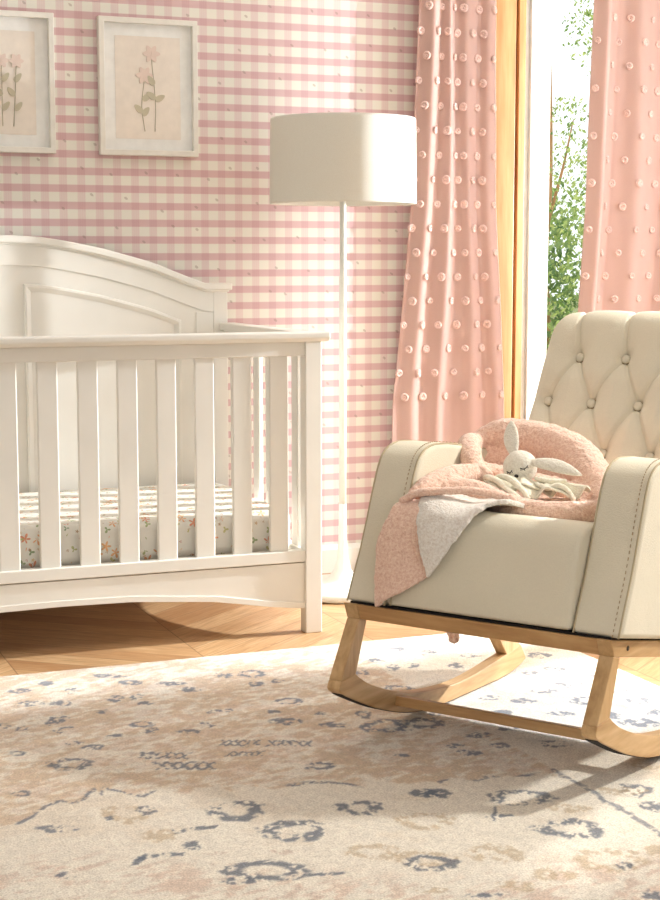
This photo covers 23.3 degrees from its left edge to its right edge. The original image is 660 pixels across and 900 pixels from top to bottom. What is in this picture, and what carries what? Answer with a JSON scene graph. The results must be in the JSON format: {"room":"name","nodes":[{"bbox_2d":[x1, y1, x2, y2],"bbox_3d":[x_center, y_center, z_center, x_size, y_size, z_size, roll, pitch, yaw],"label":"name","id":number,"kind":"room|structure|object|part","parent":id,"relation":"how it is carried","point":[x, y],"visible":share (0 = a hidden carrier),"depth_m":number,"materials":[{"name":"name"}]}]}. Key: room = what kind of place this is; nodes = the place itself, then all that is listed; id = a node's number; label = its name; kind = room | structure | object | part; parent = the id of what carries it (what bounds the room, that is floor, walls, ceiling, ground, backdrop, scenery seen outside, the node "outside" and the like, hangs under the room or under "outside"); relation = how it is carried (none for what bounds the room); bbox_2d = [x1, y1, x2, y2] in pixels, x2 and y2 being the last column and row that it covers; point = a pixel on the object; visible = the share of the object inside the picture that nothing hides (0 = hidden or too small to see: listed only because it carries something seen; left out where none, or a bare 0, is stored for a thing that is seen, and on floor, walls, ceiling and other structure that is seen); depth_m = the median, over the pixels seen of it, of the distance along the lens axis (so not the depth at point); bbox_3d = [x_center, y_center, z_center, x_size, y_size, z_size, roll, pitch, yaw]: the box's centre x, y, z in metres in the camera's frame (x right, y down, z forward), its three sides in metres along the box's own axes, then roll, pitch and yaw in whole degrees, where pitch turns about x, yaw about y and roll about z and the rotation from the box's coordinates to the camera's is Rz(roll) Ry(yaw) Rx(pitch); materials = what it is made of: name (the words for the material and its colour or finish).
{"room":"bedroom","nodes":[
{"label":"bedroom","id":0,"kind":"room"},
{"bbox_2d":[0,0,418,544],"bbox_3d":[-1.051,-0.816,5.209,6.390,2.600,0.160,-3,7,-22],"label":"wall","id":1,"kind":"structure","parent":0,"point":[209,217],"depth_m":5.43,"materials":[{"name":"paper"}]},
{"bbox_2d":[0,10,55,153],"bbox_3d":[-1.039,-1.167,5.069,0.333,0.441,0.027,-3,7,-22],"label":"picture frame","id":2,"kind":"object","parent":1,"relation":"attached to","point":[27,66],"visible":1,"depth_m":5.10,"materials":[{"name":"white painted wood"},{"name":"paper"}]},
{"bbox_2d":[0,30,36,134],"bbox_3d":[-1.041,-1.166,5.073,0.214,0.324,0.002,-3,7,-22],"label":"print","id":3,"kind":"object","parent":2,"relation":"attached to","point":[18,48],"depth_m":5.09,"materials":[{"name":"beige paper"}]},
{"bbox_2d":[96,15,198,156],"bbox_3d":[-0.596,-1.188,5.247,0.333,0.441,0.027,-3,7,-22],"label":"picture frame","id":4,"kind":"object","parent":1,"relation":"attached to","point":[147,68],"visible":1,"depth_m":5.25,"materials":[{"name":"white painted wood"},{"name":"paper"}]},
{"bbox_2d":[114,35,180,139],"bbox_3d":[-0.597,-1.188,5.250,0.220,0.330,0.002,-3,7,-22],"label":"print","id":5,"kind":"object","parent":4,"relation":"attached to","point":[147,68],"depth_m":5.25,"materials":[{"name":"beige paper"}]},
{"bbox_2d":[322,543,360,572],"bbox_3d":[-1.083,0.439,5.251,6.250,0.098,0.016,-3,7,-22],"label":"baseboard","id":6,"kind":"structure","parent":1,"relation":"attached to","point":[329,552],"depth_m":5.68,"materials":[{"name":"white paint"}]},
{"bbox_2d":[496,0,516,417],"bbox_3d":[1.146,-0.970,5.984,1.230,2.120,0.022,-3,7,-22],"label":"trim","id":7,"kind":"structure","parent":1,"relation":"attached to","point":[506,9],"depth_m":5.75,"materials":[{"name":"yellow wood"}]},
{"bbox_2d":[511,0,551,419],"bbox_3d":[1.125,-0.978,6.053,1.029,1.880,0.176,-3,7,-22],"label":"window frame","id":8,"kind":"structure","parent":1,"relation":"in","point":[533,17],"depth_m":5.81,"materials":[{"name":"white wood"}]},
{"bbox_3d":[0.994,-1.802,5.787,1.800,0.022,0.085,-3,7,-22],"label":"curtain rod","id":9,"kind":"object","parent":1,"relation":"attached to","visible":0},
{"bbox_2d":[392,0,503,442],"bbox_3d":[0.431,-0.678,5.650,0.465,2.180,0.053,-3,7,-22],"label":"curtain","id":10,"kind":"object","parent":9,"relation":"hanging from","point":[449,384],"visible":0.87,"depth_m":5.64,"materials":[{"name":"fabric"}]},
{"bbox_2d":[578,0,659,313],"bbox_3d":[1.276,-0.718,5.987,0.839,2.180,0.071,-3,7,-22],"label":"curtain","id":11,"kind":"object","parent":9,"relation":"hanging from","point":[620,261],"visible":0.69,"depth_m":5.86,"materials":[{"name":"fabric"}]},
{"bbox_2d":[0,571,659,686],"bbox_3d":[0.059,0.842,2.634,6.390,0.080,5.820,-3,7,-22],"label":"floor","id":12,"kind":"structure","parent":0,"point":[99,635],"depth_m":4.75,"materials":[{"name":"brown wood"}]},
{"bbox_2d":[0,235,330,632],"bbox_3d":[-0.893,-0.051,4.785,1.598,1.182,0.831,-3,7,-22],"label":"crib","id":13,"kind":"object","parent":12,"relation":"on","point":[114,365],"visible":0.99,"depth_m":4.67,"materials":[{"name":"white paint"}]},
{"bbox_3d":[-0.734,-0.129,5.231,0.522,0.830,0.012,-3,7,-22],"label":"panel moulding","id":14,"kind":"part","parent":13,"relation":"part of","materials":[{"name":"white paint"}]},
{"bbox_3d":[-1.034,-0.147,5.126,1.378,1.012,0.026,-3,7,-22],"label":"headboard","id":15,"kind":"part","parent":13,"relation":"part of","materials":[{"name":"white paint"}]},
{"bbox_3d":[-1.028,-0.540,5.065,1.378,0.218,0.006,-3,7,-22],"label":"arched rail","id":16,"kind":"part","parent":13,"relation":"part of","materials":[{"name":"white paint"}]},
{"bbox_3d":[-0.754,-0.265,4.413,1.456,0.043,0.032,-3,7,-22],"label":"rail","id":17,"kind":"part","parent":13,"relation":"part of","materials":[{"name":"white paint"}]},
{"bbox_3d":[-0.754,0.345,4.485,1.456,0.035,0.034,-3,7,-22],"label":"rail","id":18,"kind":"part","parent":13,"relation":"part of","materials":[{"name":"white paint"}]},
{"bbox_3d":[-0.749,0.462,4.487,1.456,0.081,0.003,-3,7,-22],"label":"apron moulding","id":19,"kind":"part","parent":13,"relation":"part of","materials":[{"name":"white paint"}]},
{"bbox_2d":[19,482,289,568],"bbox_3d":[-0.891,0.236,4.820,1.411,0.130,0.685,-3,7,-22],"label":"mattress","id":20,"kind":"object","parent":13,"relation":"on","point":[69,499],"visible":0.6,"depth_m":4.67,"materials":[{"name":"white fabric"}]},
{"bbox_3d":[-0.373,-0.036,5.412,0.050,1.002,0.044,-3,7,-22],"label":"post","id":21,"kind":"part","parent":13,"relation":"part of","materials":[{"name":"white paint"}]},
{"bbox_3d":[-0.212,0.334,5.116,0.028,0.165,0.714,-3,7,-22],"label":"rail","id":22,"kind":"part","parent":13,"relation":"part of","materials":[{"name":"white paint"}]},
{"bbox_3d":[-0.056,0.112,4.742,0.052,0.868,0.045,-3,7,-22],"label":"post","id":23,"kind":"part","parent":13,"relation":"part of","materials":[{"name":"white paint"}]},
{"bbox_2d":[0,633,659,899],"bbox_3d":[-0.224,0.763,2.914,2.920,0.008,2.965,-3,7,-22],"label":"area rug","id":24,"kind":"object","parent":12,"relation":"on","point":[242,776],"visible":0.9,"depth_m":3.35,"materials":[{"name":"beige carpet"}]},
{"bbox_2d":[327,311,659,757],"bbox_3d":[0.548,0.169,3.768,0.675,0.966,0.999,5,8,34],"label":"rocking chair","id":25,"kind":"object","parent":24,"relation":"on","point":[509,580],"visible":0.81,"depth_m":3.47,"materials":[{"name":"cream leather"},{"name":"ash wood"}]},
{"bbox_3d":[0.040,0.447,3.612,0.033,0.128,0.104,5,8,34],"label":"leg","id":26,"kind":"part","parent":25,"relation":"part of","materials":[{"name":"brown wood"}]},
{"bbox_3d":[0.264,0.403,3.940,0.034,0.195,0.782,5,8,34],"label":"rail","id":27,"kind":"part","parent":25,"relation":"part of","materials":[{"name":"brown wood"}]},
{"bbox_3d":[0.301,0.209,3.910,0.113,0.493,0.782,5,8,34],"label":"armrest","id":28,"kind":"part","parent":25,"relation":"part of","materials":[{"name":"beige fabric"}]},
{"bbox_3d":[0.316,0.387,3.459,0.586,0.043,0.045,5,8,34],"label":"rail","id":29,"kind":"part","parent":25,"relation":"part of","materials":[{"name":"brown wood"}]},
{"bbox_3d":[0.478,0.280,3.679,0.450,0.324,0.598,5,8,34],"label":"seat","id":30,"kind":"part","parent":25,"relation":"part of","materials":[{"name":"beige fabric"}]},
{"bbox_2d":[374,418,608,643],"bbox_3d":[0.444,0.245,3.746,0.524,0.601,0.673,3,7,20],"label":"throw blanket","id":31,"kind":"object","parent":25,"relation":"on","point":[420,529],"visible":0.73,"depth_m":3.55,"materials":[{"name":"pink fabric"}]},
{"bbox_2d":[483,420,590,500],"bbox_3d":[0.463,0.030,3.635,0.245,0.170,0.149,6,9,40],"label":"comforter","id":32,"kind":"object","parent":31,"relation":"on","point":[520,466],"visible":0.98,"depth_m":3.64,"materials":[{"name":"white fabric"}]},
{"bbox_3d":[0.454,0.493,4.234,0.033,0.107,0.164,5,8,34],"label":"leg","id":33,"kind":"part","parent":25,"relation":"part of","materials":[{"name":"brown wood"}]},
{"bbox_3d":[0.708,-0.024,3.978,0.454,0.633,0.435,5,8,34],"label":"backrest","id":34,"kind":"part","parent":25,"relation":"part of","materials":[{"name":"beige fabric"}]},
{"bbox_3d":[0.554,0.488,3.268,0.033,0.128,0.104,5,8,34],"label":"leg","id":35,"kind":"part","parent":25,"relation":"part of","materials":[{"name":"brown wood"}]},
{"bbox_3d":[0.766,0.246,3.598,0.115,0.493,0.782,5,8,34],"label":"armrest","id":36,"kind":"part","parent":25,"relation":"part of","materials":[{"name":"beige fabric"}]},
{"bbox_3d":[0.777,0.445,3.595,0.034,0.195,0.782,5,8,34],"label":"rail","id":37,"kind":"part","parent":25,"relation":"part of","materials":[{"name":"brown wood"}]},
{"bbox_2d":[269,112,416,603],"bbox_3d":[0.042,-0.298,5.259,0.478,1.554,0.478,-3,7,-22],"label":"floor lamp","id":38,"kind":"object","parent":12,"relation":"on","point":[342,159],"visible":0.8,"depth_m":5.00,"materials":[{"name":"white metal"}]},
{"bbox_3d":[0.042,-0.934,5.182,0.478,0.272,0.478,-3,7,-22],"label":"lamp shade","id":39,"kind":"part","parent":38,"relation":"part of","materials":[{"name":"white fabric"}]},
{"label":"outside","id":40,"kind":"structure","parent":0,"visible":0},
{"bbox_2d":[550,301,577,331],"bbox_3d":[2.649,-1.791,25.499,36.000,0.100,34.620,-3,7,-22],"label":"ground","id":41,"kind":"structure","parent":40,"point":[576,309],"depth_m":37.50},
{"bbox_2d":[546,181,583,353],"bbox_3d":[1.610,-1.159,11.806,1.740,1.913,1.232,-3,7,-22],"label":"shrub","id":42,"kind":"object","parent":41,"relation":"on","point":[553,288],"visible":0.09,"depth_m":11.64,"materials":[{"name":"green plant"}]},
{"bbox_2d":[546,0,593,347],"bbox_3d":[1.542,-1.653,9.233,1.435,3.505,0.977,-3,7,-22],"label":"tree","id":43,"kind":"object","parent":41,"relation":"on","point":[587,13],"visible":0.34,"depth_m":9.10,"materials":[{"name":"green plant"}]}
]}

